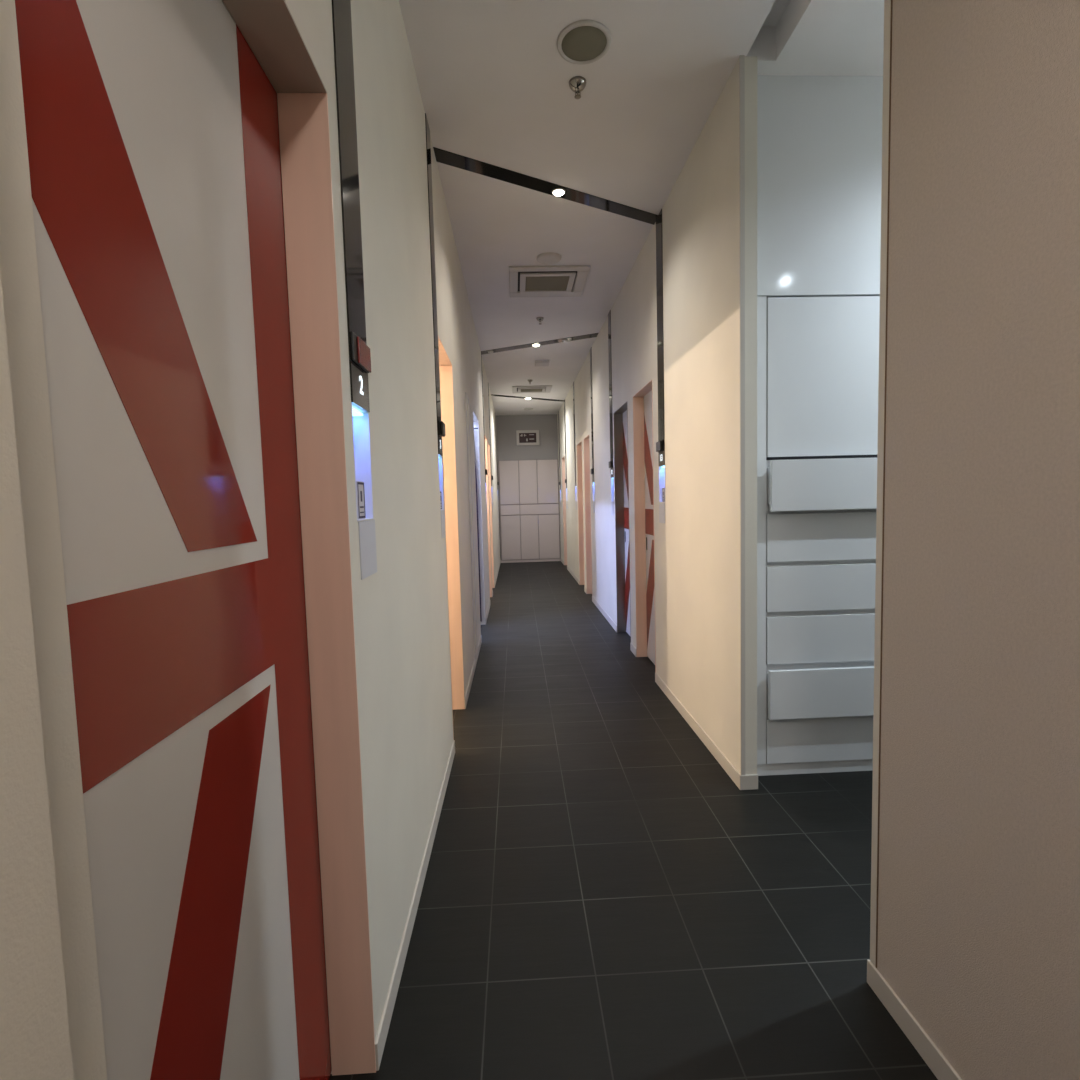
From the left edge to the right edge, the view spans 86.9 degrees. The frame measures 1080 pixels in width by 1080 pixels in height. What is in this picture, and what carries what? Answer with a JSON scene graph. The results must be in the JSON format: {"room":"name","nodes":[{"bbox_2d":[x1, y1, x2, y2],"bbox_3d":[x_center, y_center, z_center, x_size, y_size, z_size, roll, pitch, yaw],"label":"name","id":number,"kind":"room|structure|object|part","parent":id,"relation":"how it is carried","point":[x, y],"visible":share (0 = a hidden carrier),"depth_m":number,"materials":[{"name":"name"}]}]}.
{"room":"corridor","nodes":[
{"label":"corridor","id":0,"kind":"room"},
{"bbox_2d":[0,0,499,1079],"bbox_3d":[-1.461,-0.525,4.667,1.790,3.067,14.500,-2,4,-2],"label":"wall","id":1,"kind":"structure","parent":0,"point":[400,610],"depth_m":1.56,"materials":[{"name":"white paint"}]},
{"bbox_2d":[0,0,375,1079],"bbox_3d":[-0.454,0.187,0.795,0.136,2.139,0.878,-2,4,-2],"label":"door","id":2,"kind":"structure","parent":1,"relation":"in","point":[146,264],"depth_m":0.79,"materials":[{"name":"white laminate"}]},
{"bbox_2d":[332,0,369,411],"bbox_3d":[-0.442,-1.079,1.289,0.005,1.537,0.147,-2,4,-2],"label":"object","id":3,"kind":"object","parent":1,"relation":"attached to","point":[341,9],"visible":1,"depth_m":1.30,"materials":[{"name":"black mirror"}]},
{"bbox_2d":[350,331,370,372],"bbox_3d":[-0.418,-0.437,1.333,0.010,0.062,0.139,-2,4,-2],"label":"beacon","id":4,"kind":"object","parent":3,"relation":"attached to","point":[360,352],"visible":1,"depth_m":1.31,"materials":[{"name":"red plastic"}]},
{"bbox_2d":[351,404,376,579],"bbox_3d":[-0.442,-0.111,1.359,0.052,0.397,0.150,-2,4,-2],"label":"niche","id":5,"kind":"object","parent":1,"relation":"attached to","point":[360,421],"visible":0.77,"depth_m":1.42,"materials":[{"name":"white"}]},
{"bbox_2d":[357,482,365,517],"bbox_3d":[-0.421,-0.094,1.345,0.001,0.084,0.056,-2,4,-2],"label":"print","id":6,"kind":"object","parent":5,"relation":"attached to","point":[360,485],"depth_m":1.34,"materials":[{"name":"white paper"}]},
{"bbox_2d":[358,520,376,579],"bbox_3d":[-0.414,0.020,1.373,0.003,0.133,0.143,-2,4,-2],"label":"tray","id":7,"kind":"object","parent":5,"relation":"on","point":[367,536],"depth_m":1.36,"materials":[{"name":"grey"}]},
{"bbox_2d":[425,113,441,455],"bbox_3d":[-0.502,-1.177,2.705,0.005,1.537,0.127,-2,4,-2],"label":"glass strip","id":8,"kind":"object","parent":1,"relation":"attached to","point":[428,144],"visible":1,"depth_m":2.69,"materials":[{"name":"black glass"}]},
{"bbox_2d":[438,420,445,436],"bbox_3d":[-0.473,-0.536,2.750,0.022,0.070,0.103,-2,4,-2],"label":"beacon","id":9,"kind":"object","parent":8,"relation":"attached to","point":[441,425],"visible":1,"depth_m":2.70,"materials":[{"name":"black plastic"}]},
{"bbox_2d":[375,559,500,1070],"bbox_3d":[-0.524,0.945,4.809,0.007,0.066,14.500,-2,4,-2],"label":"baseboard","id":10,"kind":"structure","parent":1,"relation":"attached to","point":[385,1021],"depth_m":1.75,"materials":[{"name":"grey paint"}]},
{"bbox_2d":[438,455,444,537],"bbox_3d":[-0.502,-0.209,2.774,0.052,0.397,0.130,-2,4,-2],"label":"niche","id":11,"kind":"object","parent":1,"relation":"attached to","point":[439,458],"visible":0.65,"depth_m":2.82,"materials":[{"name":"white"}]},
{"bbox_2d":[441,510,444,537],"bbox_3d":[-0.474,-0.078,2.788,0.003,0.133,0.123,-2,4,-2],"label":"tray","id":12,"kind":"object","parent":11,"relation":"on","point":[442,512],"depth_m":2.78,"materials":[{"name":"grey plastic"}]},
{"bbox_2d":[438,336,464,739],"bbox_3d":[-0.534,0.026,3.200,0.091,2.126,0.622,-2,4,-2],"label":"door","id":13,"kind":"structure","parent":1,"relation":"in","point":[445,365],"depth_m":3.50,"materials":[{"name":"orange wood"}]},
{"bbox_2d":[465,392,477,658],"bbox_3d":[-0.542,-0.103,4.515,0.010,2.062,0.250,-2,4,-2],"label":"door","id":14,"kind":"structure","parent":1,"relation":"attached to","point":[466,395],"depth_m":4.50,"materials":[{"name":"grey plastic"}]},
{"bbox_2d":[473,410,484,627],"bbox_3d":[-0.635,-0.139,5.577,0.091,2.126,0.752,-2,4,-2],"label":"door","id":15,"kind":"structure","parent":1,"relation":"in","point":[475,420],"depth_m":5.93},
{"bbox_3d":[-0.678,-1.145,5.848,0.086,0.014,0.014,-2,4,-2],"label":"curtain rod","id":16,"kind":"object","parent":15,"relation":"attached to","visible":0},
{"bbox_2d":[475,466,481,621],"bbox_3d":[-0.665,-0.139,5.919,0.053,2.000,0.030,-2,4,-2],"label":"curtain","id":17,"kind":"object","parent":16,"relation":"hanging from","point":[475,466],"visible":0.2,"depth_m":5.94,"materials":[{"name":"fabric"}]},
{"bbox_2d":[481,353,485,481],"bbox_3d":[-0.681,-1.468,6.892,0.004,1.537,0.120,-2,4,-2],"label":"glass strip","id":18,"kind":"object","parent":1,"relation":"attached to","point":[481,353],"visible":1,"depth_m":6.86,"materials":[{"name":"black mirror"}]},
{"bbox_2d":[485,436,491,596],"bbox_3d":[-0.712,-0.263,7.366,0.091,2.126,0.582,-2,4,-2],"label":"door","id":19,"kind":"structure","parent":1,"relation":"in","point":[486,457],"depth_m":7.65,"materials":[{"name":"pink wood"}]},
{"bbox_2d":[488,383,491,485],"bbox_3d":[-0.755,-1.587,8.617,0.004,1.537,0.140,-2,4,-2],"label":"glass strip","id":20,"kind":"object","parent":1,"relation":"attached to","point":[488,383],"visible":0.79,"depth_m":8.57,"materials":[{"name":"glass"}]},
{"bbox_2d":[487,440,493,587],"bbox_3d":[-0.745,-0.318,8.153,0.091,2.126,0.642,-2,4,-2],"label":"door","id":21,"kind":"structure","parent":1,"relation":"in","point":[489,469],"depth_m":8.46,"materials":[{"name":"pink wood"}]},
{"bbox_2d":[495,413,497,488],"bbox_3d":[-0.878,-1.788,11.502,0.004,1.537,0.150,-2,4,-2],"label":"glass strip","id":22,"kind":"object","parent":1,"relation":"attached to","point":[495,413],"visible":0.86,"depth_m":11.47,"materials":[{"name":"glass"}]},
{"bbox_2d":[496,414,557,558],"bbox_3d":[-0.199,-1.077,12.017,1.360,3.067,0.120,-2,4,-2],"label":"wall","id":23,"kind":"structure","parent":0,"point":[506,425],"depth_m":11.88,"materials":[{"name":"white paint"}]},
{"bbox_2d":[516,430,539,445],"bbox_3d":[-0.253,-2.128,11.854,0.480,0.310,0.053,-2,4,-2],"label":"exit sign","id":24,"kind":"object","parent":23,"relation":"attached to","point":[523,437],"visible":1,"depth_m":11.83,"materials":[{"name":"grey plastic"}]},
{"bbox_2d":[329,561,937,1079],"bbox_3d":[0.231,1.002,4.895,5.200,0.100,14.800,-2,4,-2],"label":"floor","id":25,"kind":"structure","parent":0,"point":[601,899],"depth_m":1.85,"materials":[{"name":"tile"}]},
{"bbox_2d":[498,459,560,562],"bbox_3d":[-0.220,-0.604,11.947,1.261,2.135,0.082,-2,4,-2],"label":"tall cabinet","id":26,"kind":"object","parent":25,"relation":"on","point":[529,510],"visible":0.98,"depth_m":11.91,"materials":[{"name":"grey wood"}]},
{"bbox_3d":[-0.639,-1.194,11.858,0.394,0.903,0.022,-2,4,-2],"label":"door","id":27,"kind":"part","parent":26,"relation":"part of","materials":[{"name":"beige laminate"}]},
{"bbox_3d":[-0.624,-0.625,11.898,0.394,0.205,0.022,-2,4,-2],"label":"drawer","id":28,"kind":"part","parent":26,"relation":"part of","materials":[{"name":"beige laminate"}]},
{"bbox_3d":[-0.608,-0.047,11.939,0.394,0.925,0.022,-2,4,-2],"label":"door","id":29,"kind":"part","parent":26,"relation":"part of","materials":[{"name":"beige laminate"}]},
{"bbox_3d":[-0.247,-1.206,11.874,0.367,0.903,0.022,-2,4,-2],"label":"door","id":30,"kind":"part","parent":26,"relation":"part of","materials":[{"name":"beige laminate"}]},
{"bbox_3d":[-0.216,-0.058,11.955,0.367,0.925,0.022,-2,4,-2],"label":"door","id":31,"kind":"part","parent":26,"relation":"part of","materials":[{"name":"beige laminate"}]},
{"bbox_3d":[-0.013,-0.643,11.923,0.805,0.205,0.022,-2,4,-2],"label":"drawer","id":32,"kind":"part","parent":26,"relation":"part of","materials":[{"name":"beige laminate"}]},
{"bbox_3d":[0.161,-1.218,11.891,0.426,0.903,0.022,-2,4,-2],"label":"door","id":33,"kind":"part","parent":26,"relation":"part of","materials":[{"name":"beige laminate"}]},
{"bbox_3d":[0.192,-0.070,11.972,0.426,0.925,0.022,-2,4,-2],"label":"door","id":34,"kind":"part","parent":26,"relation":"part of","materials":[{"name":"beige laminate"}]},
{"bbox_2d":[757,296,879,775],"bbox_3d":[1.378,-0.012,2.794,0.920,2.158,0.545,-2,4,-2],"label":"tall cabinet","id":35,"kind":"object","parent":25,"relation":"on","point":[818,357],"visible":0.48,"depth_m":2.56,"materials":[{"name":"white laminate"}]},
{"bbox_3d":[1.449,0.916,2.645,0.814,0.208,0.022,-2,4,-2],"label":"drawer","id":36,"kind":"part","parent":35,"relation":"part of","materials":[{"name":"white laminate"}]},
{"bbox_3d":[1.443,0.689,2.614,0.814,0.223,0.056,-2,4,-2],"label":"drawer","id":37,"kind":"part","parent":35,"relation":"part of","materials":[{"name":"white laminate"}]},
{"bbox_3d":[1.436,0.446,2.611,0.814,0.217,0.022,-2,4,-2],"label":"drawer","id":38,"kind":"part","parent":35,"relation":"part of","materials":[{"name":"white laminate"}]},
{"bbox_3d":[1.430,0.212,2.595,0.814,0.207,0.022,-2,4,-2],"label":"drawer","id":39,"kind":"part","parent":35,"relation":"part of","materials":[{"name":"white laminate"}]},
{"bbox_3d":[1.424,-0.019,2.579,0.814,0.215,0.022,-2,4,-2],"label":"drawer","id":40,"kind":"part","parent":35,"relation":"part of","materials":[{"name":"white laminate"}]},
{"bbox_3d":[1.419,-0.251,2.541,0.814,0.224,0.069,-2,4,-2],"label":"drawer","id":41,"kind":"part","parent":35,"relation":"part of","materials":[{"name":"white laminate"}]},
{"bbox_3d":[1.406,-0.724,2.529,0.812,0.690,0.021,-2,4,-2],"label":"door","id":42,"kind":"part","parent":35,"relation":"part of","materials":[{"name":"white laminate"}]},
{"bbox_2d":[399,0,883,415],"bbox_3d":[0.144,-2.272,4.664,5.200,0.333,14.800,-2,4,-2],"label":"ceiling","id":43,"kind":"structure","parent":0,"point":[493,78],"depth_m":2.62,"materials":[{"name":"paint"}]},
{"bbox_2d":[491,394,563,401],"bbox_3d":[-0.191,-2.463,9.889,1.535,0.004,0.113,-4,5,-32],"label":"ceiling strip","id":44,"kind":"object","parent":43,"relation":"attached to","point":[491,394],"visible":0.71,"depth_m":9.81,"materials":[{"name":"black metal"}]},
{"bbox_2d":[512,385,551,392],"bbox_3d":[-0.129,-2.398,9.094,0.620,0.024,0.530,-2,4,-2],"label":"ceiling vent","id":45,"kind":"object","parent":43,"relation":"in","point":[547,388],"visible":1,"depth_m":9.02,"materials":[{"name":"grey plastic"}]},
{"bbox_2d":[521,389,541,391],"bbox_3d":[-0.136,-2.394,9.090,0.344,0.008,0.246,-2,4,-2],"label":"grille","id":46,"kind":"object","parent":45,"relation":"attached to","point":[522,390],"depth_m":9.11,"materials":[{"name":"grey metal"}]},
{"bbox_3d":[-0.136,-2.393,9.090,0.434,0.014,0.336,-2,4,-2],"label":"panel frame","id":47,"kind":"part","parent":45,"relation":"part of","materials":[{"name":"grey plastic"}]},
{"bbox_2d":[481,333,597,354],"bbox_3d":[-0.038,-2.226,6.483,1.532,0.004,0.128,0,4,25],"label":"ceiling strip","id":48,"kind":"object","parent":43,"relation":"attached to","point":[594,334],"visible":0.86,"depth_m":6.44,"materials":[{"name":"black metal"}]},
{"bbox_2d":[536,317,543,324],"bbox_3d":[0.001,-2.134,5.555,0.076,0.060,0.076,-2,4,-2],"label":"sprinkler","id":49,"kind":"object","parent":43,"relation":"attached to","point":[539,319],"visible":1,"depth_m":5.54,"materials":[{"name":"silver metal"}]},
{"bbox_2d":[535,360,548,366],"bbox_3d":[0.026,-2.275,7.338,0.180,0.030,0.220,-2,4,-2],"label":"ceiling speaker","id":50,"kind":"object","parent":43,"relation":"in","point":[537,362],"visible":1,"depth_m":7.28,"materials":[{"name":"grey plastic"}]},
{"bbox_2d":[433,147,657,224],"bbox_3d":[0.105,-2.003,3.271,1.542,0.004,0.104,-4,5,-30],"label":"ceiling strip","id":51,"kind":"object","parent":43,"relation":"attached to","point":[442,156],"visible":1,"depth_m":3.19,"materials":[{"name":"black metal"}]},
{"bbox_2d":[552,188,565,195],"bbox_3d":[0.107,-1.991,3.272,0.081,0.020,0.081,-2,4,-2],"label":"spotlight","id":52,"kind":"object","parent":51,"relation":"attached to","point":[557,191],"visible":1,"depth_m":3.26,"materials":[{"name":"grey plastic"}]},
{"bbox_2d":[536,252,560,264],"bbox_3d":[0.066,-2.057,4.174,0.184,0.023,0.184,-2,4,-2],"label":"smoke detector","id":53,"kind":"object","parent":43,"relation":"attached to","point":[548,258],"visible":1,"depth_m":4.14,"materials":[{"name":"grey plastic"}]},
{"bbox_2d":[509,265,589,296],"bbox_3d":[0.061,-2.088,4.628,0.620,0.024,0.630,-2,4,-2],"label":"ceiling vent","id":54,"kind":"object","parent":43,"relation":"in","point":[524,281],"visible":1,"depth_m":4.57,"materials":[{"name":"grey plastic"}]},
{"bbox_2d":[525,276,569,290],"bbox_3d":[0.055,-2.083,4.621,0.344,0.008,0.316,-2,4,-2],"label":"grille","id":55,"kind":"object","parent":54,"relation":"attached to","point":[532,283],"depth_m":4.62,"materials":[{"name":"grey metal"}]},
{"bbox_3d":[0.055,-2.083,4.622,0.434,0.014,0.406,-2,4,-2],"label":"panel frame","id":56,"kind":"part","parent":54,"relation":"part of","materials":[{"name":"grey plastic"}]},
{"bbox_2d":[569,76,585,98],"bbox_3d":[0.161,-1.917,2.427,0.076,0.060,0.076,-2,4,-2],"label":"sprinkler","id":57,"kind":"object","parent":43,"relation":"attached to","point":[577,84],"visible":1,"depth_m":2.41,"materials":[{"name":"silver metal"}]},
{"bbox_2d":[557,20,610,64],"bbox_3d":[0.171,-1.928,2.214,0.212,0.009,0.212,-2,4,-2],"label":"ceiling speaker","id":58,"kind":"object","parent":43,"relation":"attached to","point":[582,42],"visible":1,"depth_m":2.20,"materials":[{"name":"grey plastic"}]},
{"bbox_2d":[561,26,606,60],"bbox_3d":[0.171,-1.927,2.214,0.175,0.005,0.175,-2,4,-2],"label":"grille","id":59,"kind":"object","parent":58,"relation":"attached to","point":[578,43],"depth_m":2.21,"materials":[{"name":"grey metal"}]},
{"bbox_2d":[557,56,756,774],"bbox_3d":[0.745,-0.762,7.202,0.243,3.067,9.603,-2,4,-3],"label":"wall","id":60,"kind":"structure","parent":0,"point":[697,546],"depth_m":3.00,"materials":[{"name":"beige paint"}]},
{"bbox_2d":[558,412,560,489],"bbox_3d":[0.395,-1.810,11.555,0.004,1.567,0.150,-2,4,-2],"label":"glass strip","id":61,"kind":"object","parent":60,"relation":"attached to","point":[558,412],"visible":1,"depth_m":11.53,"materials":[{"name":"glass"}]},
{"bbox_2d":[562,456,566,564],"bbox_3d":[0.526,-0.527,10.847,0.121,2.096,0.652,-2,4,-2],"label":"door","id":62,"kind":"structure","parent":60,"relation":"in","point":[563,458],"depth_m":11.16,"materials":[{"name":"white laminate"}]},
{"bbox_2d":[564,400,566,487],"bbox_3d":[0.458,-1.717,10.214,0.004,1.567,0.160,-2,4,-2],"label":"glass strip","id":63,"kind":"object","parent":60,"relation":"attached to","point":[564,400],"visible":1,"depth_m":10.19,"materials":[{"name":"glass"}]},
{"bbox_2d":[573,382,575,485],"bbox_3d":[0.528,-1.613,8.715,0.004,1.567,0.150,-2,4,-2],"label":"glass strip","id":64,"kind":"object","parent":60,"relation":"attached to","point":[573,382],"visible":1,"depth_m":8.70,"materials":[{"name":"glass"}]},
{"bbox_2d":[575,486,576,509],"bbox_3d":[0.579,-0.647,8.786,0.052,0.367,0.154,-2,4,-2],"label":"niche","id":65,"kind":"object","parent":60,"relation":"attached to","point":[575,486],"visible":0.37,"depth_m":8.85,"materials":[{"name":"white"}]},
{"bbox_2d":[577,441,584,586],"bbox_3d":[0.648,-0.347,8.251,0.121,2.096,0.602,-2,4,-2],"label":"door","id":66,"kind":"structure","parent":60,"relation":"in","point":[579,446],"depth_m":8.54,"materials":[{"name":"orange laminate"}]},
{"bbox_2d":[584,435,591,593],"bbox_3d":[0.686,-0.291,7.444,0.121,2.096,0.562,-2,4,-2],"label":"door","id":67,"kind":"structure","parent":60,"relation":"in","point":[586,440],"depth_m":7.71,"materials":[{"name":"white laminate"}]},
{"bbox_2d":[590,347,593,481],"bbox_3d":[0.619,-1.479,6.781,0.004,1.567,0.130,-2,4,-2],"label":"glass strip","id":68,"kind":"object","parent":60,"relation":"attached to","point":[591,347],"visible":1,"depth_m":6.76,"materials":[{"name":"glass"}]},
{"bbox_2d":[593,482,594,512],"bbox_3d":[0.669,-0.513,6.853,0.052,0.367,0.134,-2,4,-2],"label":"niche","id":69,"kind":"object","parent":60,"relation":"attached to","point":[593,482],"visible":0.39,"depth_m":6.88,"materials":[{"name":"white"}]},
{"bbox_2d":[608,310,612,477],"bbox_3d":[0.679,-1.389,5.481,0.005,1.567,0.140,-2,4,-2],"label":"glass strip","id":70,"kind":"object","parent":60,"relation":"attached to","point":[609,313],"visible":1,"depth_m":5.46,"materials":[{"name":"black glass"}]},
{"bbox_2d":[611,477,613,515],"bbox_3d":[0.730,-0.423,5.552,0.052,0.367,0.144,-2,4,-2],"label":"niche","id":71,"kind":"object","parent":60,"relation":"attached to","point":[612,479],"visible":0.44,"depth_m":5.61,"materials":[{"name":"white"}]},
{"bbox_2d":[611,502,613,515],"bbox_3d":[0.709,-0.306,5.563,0.003,0.133,0.136,-2,4,-2],"label":"tray","id":72,"kind":"object","parent":71,"relation":"on","point":[612,503],"depth_m":5.56,"materials":[{"name":"grey plastic"}]},
{"bbox_2d":[613,402,630,636],"bbox_3d":[0.795,-0.130,5.119,0.121,2.096,0.657,-2,4,-2],"label":"door","id":73,"kind":"structure","parent":60,"relation":"in","point":[620,415],"depth_m":5.41,"materials":[{"name":"white laminate"}]},
{"bbox_2d":[633,380,655,672],"bbox_3d":[0.835,-0.070,4.262,0.121,2.096,0.636,-2,4,-2],"label":"door","id":74,"kind":"structure","parent":60,"relation":"in","point":[643,399],"depth_m":4.53,"materials":[{"name":"white laminate"}]},
{"bbox_2d":[561,559,757,789],"bbox_3d":[0.698,0.737,7.299,0.082,0.066,9.611,-2,4,-3],"label":"baseboard","id":75,"kind":"structure","parent":60,"relation":"attached to","point":[743,782],"depth_m":3.02,"materials":[{"name":"grey paint"}]},
{"bbox_2d":[656,209,664,465],"bbox_3d":[0.766,-1.261,3.630,0.005,1.567,0.145,-2,4,-2],"label":"glass strip","id":76,"kind":"object","parent":60,"relation":"attached to","point":[659,248],"visible":1,"depth_m":3.62,"materials":[{"name":"black glass"}]},
{"bbox_2d":[656,440,662,452],"bbox_3d":[0.771,-0.604,3.676,0.022,0.070,0.121,-2,4,-2],"label":"beacon","id":77,"kind":"object","parent":76,"relation":"attached to","point":[659,445],"visible":1,"depth_m":3.63,"materials":[{"name":"black plastic"}]},
{"bbox_2d":[659,466,664,522],"bbox_3d":[0.817,-0.294,3.701,0.052,0.367,0.148,-2,4,-2],"label":"niche","id":78,"kind":"object","parent":60,"relation":"attached to","point":[661,469],"visible":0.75,"depth_m":3.76,"materials":[{"name":"white"}]},
{"bbox_2d":[659,503,664,522],"bbox_3d":[0.795,-0.177,3.712,0.003,0.133,0.141,-2,4,-2],"label":"tray","id":79,"kind":"object","parent":78,"relation":"on","point":[661,505],"depth_m":3.71,"materials":[{"name":"grey plastic"}]},
{"bbox_2d":[739,55,744,774],"bbox_3d":[0.855,-0.460,2.407,0.020,3.001,0.007,-2,4,-2],"label":"trim","id":80,"kind":"structure","parent":60,"relation":"attached to","point":[741,57],"depth_m":2.39,"materials":[{"name":"grey paint"}]},
{"bbox_2d":[757,75,882,297],"bbox_3d":[1.761,-1.556,2.726,1.770,0.907,0.500,-2,4,-2],"label":"wall","id":81,"kind":"structure","parent":0,"point":[819,138],"depth_m":2.45,"materials":[{"name":"white paint"}]},
{"bbox_2d":[876,0,1079,1079],"bbox_3d":[0.966,-0.222,-0.535,0.100,3.067,3.883,-2,4,-2],"label":"wall","id":82,"kind":"structure","parent":0,"point":[979,879],"depth_m":1.10,"materials":[{"name":"beige paint"}]},
{"bbox_2d":[870,0,892,967],"bbox_3d":[0.832,-0.387,1.384,0.002,3.001,0.026,-2,4,-2],"label":"trim","id":83,"kind":"structure","parent":82,"relation":"attached to","point":[888,4],"depth_m":1.40,"materials":[{"name":"brown"}]},
{"bbox_2d":[867,959,961,1079],"bbox_3d":[0.953,1.276,-0.428,0.007,0.064,3.890,-2,4,-2],"label":"baseboard","id":84,"kind":"structure","parent":82,"relation":"attached to","point":[932,1056],"depth_m":1.34,"materials":[{"name":"grey paint"}]}
]}

